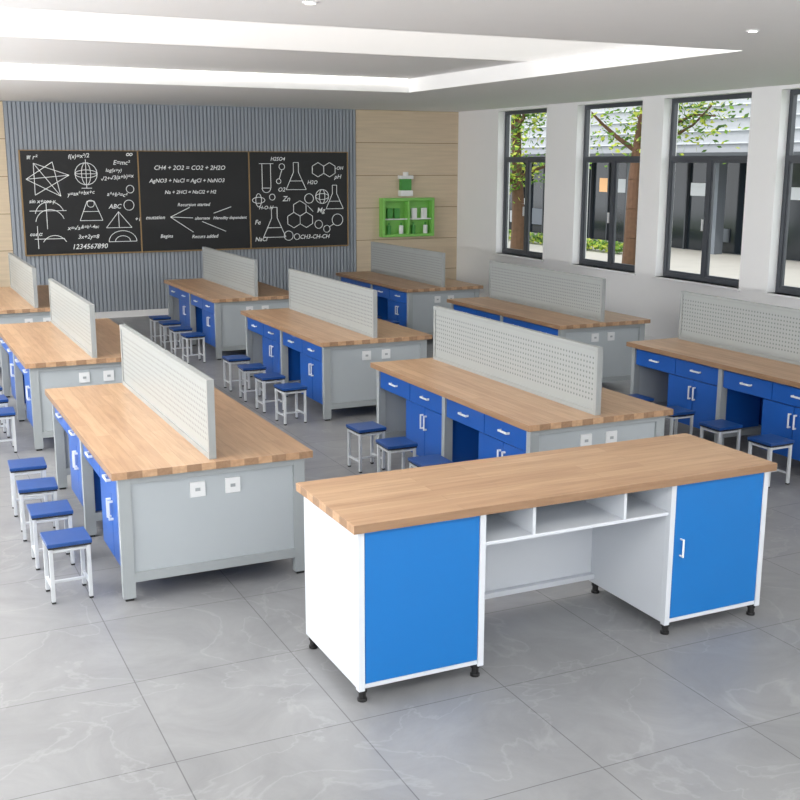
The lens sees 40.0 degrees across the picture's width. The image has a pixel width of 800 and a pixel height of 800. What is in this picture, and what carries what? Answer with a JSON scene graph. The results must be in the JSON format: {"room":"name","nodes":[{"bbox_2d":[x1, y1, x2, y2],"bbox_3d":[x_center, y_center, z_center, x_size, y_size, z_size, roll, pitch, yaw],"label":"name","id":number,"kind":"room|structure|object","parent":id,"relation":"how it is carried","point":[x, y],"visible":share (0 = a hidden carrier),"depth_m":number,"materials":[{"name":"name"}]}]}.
{"room":"science classroom","nodes":[
{"label":"science classroom","id":0,"kind":"room"},
{"bbox_2d":[0,315,799,799],"bbox_3d":[-0.088,0.667,8.839,12.750,0.100,21.020,-6,13,-25],"label":"floor","id":1,"kind":"structure","parent":0,"point":[207,685],"depth_m":5.24,"materials":[{"name":"grey tile"}]},
{"bbox_2d":[0,386,2,423],"bbox_3d":[-3.960,0.048,10.569,0.250,0.360,0.250,-6,14,-28],"label":"stool","id":2,"kind":"object","parent":1,"relation":"on","point":[1,389],"visible":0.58,"depth_m":10.50,"materials":[{"name":"blue plastic"}]},
{"bbox_2d":[0,394,9,437],"bbox_3d":[-3.720,0.158,10.061,0.250,0.360,0.250,-6,14,-28],"label":"stool","id":3,"kind":"object","parent":1,"relation":"on","point":[4,400],"visible":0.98,"depth_m":10.03,"materials":[{"name":"blue plastic"}]},
{"bbox_2d":[0,407,16,452],"bbox_3d":[-3.470,0.268,9.556,0.250,0.360,0.250,-5,13,-22],"label":"stool","id":4,"kind":"object","parent":1,"relation":"on","point":[6,412],"visible":1,"depth_m":9.50,"materials":[{"name":"blue plastic"}]},
{"bbox_2d":[0,253,50,366],"bbox_3d":[-4.806,-1.167,14.072,1.191,1.249,2.567,-6,13,-25],"label":"lab bench","id":5,"kind":"object","parent":1,"relation":"on","point":[25,301],"visible":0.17,"depth_m":13.32,"materials":[{"name":"grey metal"}]},
{"bbox_2d":[8,457,47,516],"bbox_3d":[-2.674,0.624,7.920,0.250,0.360,0.250,-5,13,-22],"label":"stool","id":6,"kind":"object","parent":1,"relation":"on","point":[37,463],"visible":0.83,"depth_m":7.82,"materials":[{"name":"blue plastic"}]},
{"bbox_2d":[16,477,58,541],"bbox_3d":[-2.437,0.734,7.416,0.250,0.360,0.250,-5,13,-22],"label":"stool","id":7,"kind":"object","parent":1,"relation":"on","point":[49,485],"visible":0.84,"depth_m":7.31,"materials":[{"name":"blue plastic"}]},
{"bbox_2d":[27,499,74,569],"bbox_3d":[-2.188,0.845,6.905,0.250,0.360,0.250,-5,13,-24],"label":"stool","id":8,"kind":"object","parent":1,"relation":"on","point":[60,508],"visible":0.91,"depth_m":6.82,"materials":[{"name":"blue plastic"}]},
{"bbox_2d":[0,278,122,450],"bbox_3d":[-3.209,-0.452,10.788,1.191,1.249,2.567,-6,13,-25],"label":"lab bench","id":9,"kind":"object","parent":1,"relation":"on","point":[75,348],"visible":0.67,"depth_m":10.05,"materials":[{"name":"brown wood"}]},
{"bbox_2d":[40,526,93,603],"bbox_3d":[-1.930,0.958,6.386,0.250,0.360,0.250,-6,14,-26],"label":"stool","id":10,"kind":"object","parent":1,"relation":"on","point":[77,536],"visible":1,"depth_m":6.33,"materials":[{"name":"blue plastic"}]},
{"bbox_2d":[149,315,170,342],"bbox_3d":[-3.346,-0.987,15.358,0.250,0.360,0.250,-6,14,-26],"label":"stool","id":11,"kind":"object","parent":1,"relation":"on","point":[158,317],"visible":0.7,"depth_m":15.31,"materials":[{"name":"blue plastic"}]},
{"bbox_2d":[158,320,180,348],"bbox_3d":[-3.105,-0.881,14.871,0.250,0.360,0.250,-6,13,-25],"label":"stool","id":12,"kind":"object","parent":1,"relation":"on","point":[167,323],"visible":0.77,"depth_m":14.80,"materials":[{"name":"blue plastic"}]},
{"bbox_2d":[45,324,312,601],"bbox_3d":[-1.611,0.262,7.504,1.191,1.249,2.567,-6,13,-25],"label":"lab bench","id":13,"kind":"object","parent":1,"relation":"on","point":[181,477],"visible":1,"depth_m":6.61,"materials":[{"name":"grey metal"}]},
{"bbox_2d":[169,326,192,355],"bbox_3d":[-2.856,-0.767,14.348,0.250,0.360,0.250,-6,13,-25],"label":"stool","id":14,"kind":"object","parent":1,"relation":"on","point":[177,329],"visible":0.68,"depth_m":14.26,"materials":[{"name":"blue plastic"}]},
{"bbox_2d":[180,332,205,363],"bbox_3d":[-2.598,-0.655,13.831,0.250,0.360,0.250,-6,14,-26],"label":"stool","id":15,"kind":"object","parent":1,"relation":"on","point":[193,335],"visible":0.91,"depth_m":13.78,"materials":[{"name":"blue plastic"}]},
{"bbox_2d":[164,247,288,359],"bbox_3d":[-2.363,-1.407,15.209,1.191,1.249,2.567,-6,13,-25],"label":"lab bench","id":16,"kind":"object","parent":1,"relation":"on","point":[211,305],"visible":0.84,"depth_m":14.47,"materials":[{"name":"grey metal"}]},
{"bbox_2d":[222,354,250,391],"bbox_3d":[-1.813,-0.301,12.208,0.250,0.360,0.250,-6,14,-25],"label":"stool","id":17,"kind":"object","parent":1,"relation":"on","point":[237,359],"visible":0.97,"depth_m":12.13,"materials":[{"name":"blue plastic"}]},
{"bbox_2d":[237,363,265,401],"bbox_3d":[-1.570,-0.187,11.684,0.250,0.360,0.250,-5,13,-22],"label":"stool","id":18,"kind":"object","parent":1,"relation":"on","point":[255,367],"visible":0.93,"depth_m":11.60,"materials":[{"name":"blue plastic"}]},
{"bbox_2d":[254,372,285,412],"bbox_3d":[-1.320,-0.075,11.170,0.250,0.360,0.250,-6,14,-27],"label":"stool","id":19,"kind":"object","parent":1,"relation":"on","point":[269,377],"visible":0.88,"depth_m":11.09,"materials":[{"name":"blue plastic"}]},
{"bbox_2d":[274,382,306,424],"bbox_3d":[-1.059,0.036,10.660,0.250,0.360,0.250,-6,14,-28],"label":"stool","id":20,"kind":"object","parent":1,"relation":"on","point":[285,388],"visible":1,"depth_m":10.62,"materials":[{"name":"blue plastic"}]},
{"bbox_2d":[240,269,431,420],"bbox_3d":[-0.765,-0.692,11.925,1.191,1.249,2.567,-6,13,-25],"label":"lab bench","id":21,"kind":"object","parent":1,"relation":"on","point":[329,335],"visible":0.86,"depth_m":11.13,"materials":[{"name":"grey metal"}]},
{"bbox_2d":[346,421,386,472],"bbox_3d":[-0.278,0.386,9.049,0.250,0.360,0.250,-6,14,-27],"label":"stool","id":22,"kind":"object","parent":1,"relation":"on","point":[361,429],"visible":0.97,"depth_m":9.00,"materials":[{"name":"blue plastic"}]},
{"bbox_2d":[385,319,399,324],"bbox_3d":[-0.171,-0.897,14.979,0.250,0.360,0.250,-6,14,-28],"label":"stool","id":23,"kind":"object","parent":1,"relation":"on","point":[389,320],"visible":0.07,"depth_m":14.90,"materials":[{"name":"blue plastic"}]},
{"bbox_2d":[376,436,417,471],"bbox_3d":[-0.028,0.496,8.543,0.250,0.360,0.250,-5,13,-23],"label":"stool","id":24,"kind":"object","parent":1,"relation":"on","point":[396,443],"visible":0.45,"depth_m":8.46,"materials":[{"name":"blue plastic"}]},
{"bbox_2d":[336,242,482,335],"bbox_3d":[0.081,-1.647,16.346,1.191,1.249,2.567,-6,13,-25],"label":"lab bench","id":25,"kind":"object","parent":1,"relation":"on","point":[408,282],"visible":0.57,"depth_m":15.57,"materials":[{"name":"grey metal"}]},
{"bbox_2d":[408,454,452,467],"bbox_3d":[0.221,0.610,8.023,0.250,0.360,0.250,-5,13,-23],"label":"stool","id":26,"kind":"object","parent":1,"relation":"on","point":[436,459],"visible":0.24,"depth_m":7.97,"materials":[{"name":"blue plastic"}]},
{"bbox_2d":[370,306,673,462],"bbox_3d":[0.833,0.023,8.641,1.191,1.249,2.567,-6,13,-25],"label":"lab bench","id":27,"kind":"object","parent":1,"relation":"on","point":[489,388],"visible":0.77,"depth_m":8.23,"materials":[{"name":"brown wood"}]},
{"bbox_2d":[296,433,776,702],"bbox_3d":[0.758,0.813,5.851,2.490,0.884,0.756,-6,13,-25],"label":"desk","id":28,"kind":"object","parent":1,"relation":"on","point":[402,566],"visible":1,"depth_m":5.63,"materials":[{"name":"white laminate"}]},
{"bbox_2d":[447,260,650,382],"bbox_3d":[1.679,-0.932,13.062,1.191,1.249,2.567,-6,13,-25],"label":"lab bench","id":29,"kind":"object","parent":1,"relation":"on","point":[558,303],"visible":0.62,"depth_m":12.37,"materials":[{"name":"grey metal"}]},
{"bbox_2d":[629,394,653,402],"bbox_3d":[2.163,0.150,10.169,0.250,0.360,0.250,-6,14,-27],"label":"stool","id":30,"kind":"object","parent":1,"relation":"on","point":[649,399],"visible":0.12,"depth_m":10.12,"materials":[{"name":"blue plastic"}]},
{"bbox_2d":[665,406,694,434],"bbox_3d":[2.405,0.259,9.668,0.250,0.360,0.250,-5,13,-23],"label":"stool","id":31,"kind":"object","parent":1,"relation":"on","point":[678,411],"visible":0.38,"depth_m":9.56,"materials":[{"name":"blue plastic"}]},
{"bbox_2d":[626,291,799,460],"bbox_3d":[3.277,-0.217,9.777,1.191,1.249,2.567,-6,13,-25],"label":"lab bench","id":32,"kind":"object","parent":1,"relation":"on","point":[737,361],"visible":0.93,"depth_m":9.81,"materials":[{"name":"wood"}]},
{"bbox_2d":[699,419,742,450],"bbox_3d":[2.660,0.371,9.156,0.250,0.360,0.250,-6,14,-26],"label":"stool","id":33,"kind":"object","parent":1,"relation":"on","point":[720,425],"visible":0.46,"depth_m":9.08,"materials":[{"name":"blue plastic"}]},
{"bbox_2d":[747,433,794,487],"bbox_3d":[2.908,0.478,8.663,0.250,0.360,0.250,-6,14,-27],"label":"stool","id":34,"kind":"object","parent":1,"relation":"on","point":[768,441],"visible":0.62,"depth_m":8.59,"materials":[{"name":"blue plastic"}]},
{"bbox_2d":[0,0,799,111],"bbox_3d":[-0.035,-2.907,7.973,12.750,0.547,20.820,-6,13,-25],"label":"ceiling","id":35,"kind":"structure","parent":0,"point":[684,46],"depth_m":10.76,"materials":[{"name":"paint"}]},
{"bbox_2d":[0,65,406,82],"bbox_3d":[-2.622,-3.086,9.639,8.910,0.120,6.150,-6,13,-25],"label":"light","id":36,"kind":"object","parent":35,"relation":"attached to","point":[1,66],"visible":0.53,"depth_m":13.02,"materials":[{"name":"white plastic"}]},
{"bbox_2d":[302,1,317,4],"bbox_3d":[-0.507,-2.242,6.212,0.090,0.010,0.090,-6,13,-25],"label":"recessed light","id":37,"kind":"object","parent":35,"relation":"in","point":[303,2],"visible":1,"depth_m":6.19,"materials":[{"name":"white paint"}]},
{"bbox_2d":[0,7,637,61],"bbox_3d":[-2.139,-2.939,8.632,8.910,0.012,2.400,-6,13,-25],"label":"light","id":38,"kind":"object","parent":35,"relation":"in","point":[14,22],"depth_m":9.36,"materials":[{"name":"white plastic"}]},
{"bbox_2d":[456,84,799,338],"bbox_3d":[5.562,-1.841,11.042,0.250,3.900,20.620,-6,13,-25],"label":"wall","id":39,"kind":"structure","parent":0,"point":[481,133],"depth_m":15.47,"materials":[{"name":"white paint"}]},
{"bbox_2d":[493,253,542,261],"bbox_3d":[2.012,-2.387,18.369,0.170,0.030,1.550,-6,13,-25],"label":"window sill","id":40,"kind":"structure","parent":39,"relation":"attached to","point":[498,254],"depth_m":18.31,"materials":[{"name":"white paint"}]},
{"bbox_2d":[502,108,546,257],"bbox_3d":[2.110,-3.569,18.159,0.080,2.370,1.490,-6,13,-25],"label":"window","id":41,"kind":"structure","parent":39,"relation":"in","point":[526,210],"depth_m":18.34,"materials":[{"name":"grey metal"}]},
{"bbox_2d":[569,264,635,275],"bbox_3d":[3.027,-1.933,16.282,0.170,0.030,1.620,-6,13,-25],"label":"window sill","id":42,"kind":"structure","parent":39,"relation":"attached to","point":[572,265],"depth_m":16.16,"materials":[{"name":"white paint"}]},
{"bbox_2d":[579,101,642,271],"bbox_3d":[3.125,-3.115,16.072,0.080,2.370,1.560,-6,13,-25],"label":"window","id":43,"kind":"structure","parent":39,"relation":"in","point":[615,160],"depth_m":16.24,"materials":[{"name":"grey metal"}]},
{"bbox_2d":[644,335,659,339],"bbox_3d":[5.463,0.040,11.335,0.015,0.100,20.500,-6,13,-25],"label":"baseboard","id":44,"kind":"structure","parent":39,"relation":"attached to","point":[646,336],"depth_m":15.37,"materials":[{"name":"white paint"}]},
{"bbox_2d":[651,276,739,290],"bbox_3d":[3.912,-1.537,14.464,0.170,0.030,1.700,-6,13,-25],"label":"trim","id":45,"kind":"structure","parent":39,"relation":"attached to","point":[692,282],"depth_m":14.40,"materials":[{"name":"white paint"}]},
{"bbox_2d":[663,93,751,286],"bbox_3d":[4.009,-2.719,14.254,0.080,2.370,1.640,-6,13,-25],"label":"window","id":46,"kind":"structure","parent":39,"relation":"in","point":[706,223],"depth_m":14.41,"materials":[{"name":"grey metal"}]},
{"bbox_2d":[763,292,799,300],"bbox_3d":[4.828,-1.127,12.580,0.170,0.030,1.710,-6,13,-25],"label":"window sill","id":47,"kind":"structure","parent":39,"relation":"attached to","point":[782,295],"depth_m":13.02,"materials":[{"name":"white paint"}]},
{"bbox_2d":[775,89,799,295],"bbox_3d":[4.926,-2.309,12.370,0.080,2.370,1.650,-6,13,-25],"label":"window","id":48,"kind":"structure","parent":39,"relation":"in","point":[790,158],"depth_m":13.04,"materials":[{"name":"grey metal"}]},
{"label":"outside","id":49,"kind":"structure","parent":0,"visible":0},
{"bbox_2d":[508,232,799,286],"bbox_3d":[18.701,-6.292,41.723,50.050,0.130,100.000,-6,13,-25],"label":"ground","id":50,"kind":"structure","parent":49,"point":[727,265],"depth_m":29.32,"materials":[{"name":"beige concrete"}]},
{"bbox_2d":[509,116,539,192],"bbox_3d":[2.078,-7.337,32.278,4.413,5.963,4.181,-6,13,-25],"label":"deciduous tree","id":51,"kind":"object","parent":50,"relation":"on","point":[527,130],"visible":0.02,"depth_m":32.05,"materials":[{"name":"green plant"}]},
{"bbox_2d":[509,113,611,249],"bbox_3d":[2.782,-5.452,25.370,4.628,5.279,4.570,11,17,42],"label":"deciduous tree","id":52,"kind":"object","parent":50,"relation":"on","point":[517,176],"visible":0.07,"depth_m":25.35,"materials":[{"name":"green plant"}]},
{"bbox_2d":[508,229,623,252],"bbox_3d":[2.575,-6.108,39.603,0.665,0.427,18.087,-6,13,-25],"label":"hedge","id":53,"kind":"object","parent":50,"relation":"on","point":[538,237],"visible":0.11,"depth_m":32.73,"materials":[{"name":"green plant"}]},
{"bbox_2d":[509,95,799,260],"bbox_3d":[6.269,-14.079,44.016,9.200,14.120,67.712,-6,13,-25],"label":"neighbouring building","id":54,"kind":"structure","parent":50,"relation":"on","point":[690,178],"depth_m":33.18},
{"bbox_2d":[590,98,748,264],"bbox_3d":[4.865,-4.655,21.573,3.808,5.294,4.211,-6,13,-25],"label":"deciduous tree","id":55,"kind":"object","parent":50,"relation":"on","point":[629,245],"visible":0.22,"depth_m":21.57,"materials":[{"name":"green plant"}]},
{"bbox_3d":[-4.552,-3.287,17.603,12.750,3.900,0.200,-6,13,-25],"label":"wall","id":56,"kind":"structure","parent":0,"visible":0},
{"bbox_2d":[0,101,12,286],"bbox_3d":[-8.024,-2.649,15.906,4.540,3.353,0.060,-6,13,-25],"label":"wood wall panel","id":57,"kind":"object","parent":56,"relation":"attached to","point":[6,245],"visible":0.71,"depth_m":16.81,"materials":[{"name":"beige wood"}]},
{"bbox_2d":[95,309,167,318],"bbox_3d":[-4.509,-1.391,17.826,12.280,0.100,0.028,-6,13,-25],"label":"baseboard","id":58,"kind":"structure","parent":56,"relation":"attached to","point":[151,312],"depth_m":17.88,"materials":[{"name":"white paint"}]},
{"bbox_2d":[2,101,355,311],"bbox_3d":[-3.375,-3.103,18.063,5.750,3.353,0.070,-6,13,-25],"label":"wall panel","id":59,"kind":"object","parent":56,"relation":"attached to","point":[120,281],"visible":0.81,"depth_m":17.77,"materials":[{"name":"grey metal"}]},
{"bbox_2d":[18,150,348,255],"bbox_3d":[-3.347,-3.247,17.973,5.410,1.608,0.055,-6,13,-25],"label":"blackboard","id":60,"kind":"object","parent":59,"relation":"attached to","point":[74,202],"visible":1,"depth_m":17.85,"materials":[{"name":"black metal"}]},
{"bbox_2d":[355,109,458,279],"bbox_3d":[0.127,-3.448,19.697,2.010,3.353,0.060,-6,13,-25],"label":"wood wall panel","id":61,"kind":"object","parent":56,"relation":"attached to","point":[389,143],"visible":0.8,"depth_m":19.50,"materials":[{"name":"beige wood"}]},
{"bbox_2d":[398,172,413,195],"bbox_3d":[0.099,-3.828,19.499,0.260,0.420,0.120,-6,13,-25],"label":"soap dispenser","id":62,"kind":"object","parent":61,"relation":"attached to","point":[405,179],"visible":1,"depth_m":19.46,"materials":[{"name":"white paint"}]},
{"bbox_2d":[379,197,434,236],"bbox_3d":[0.124,-3.259,19.612,1.020,0.680,0.160,-6,13,-25],"label":"upper cabinet","id":63,"kind":"object","parent":61,"relation":"attached to","point":[398,217],"visible":1,"depth_m":19.61,"materials":[{"name":"green paint"}]}
]}

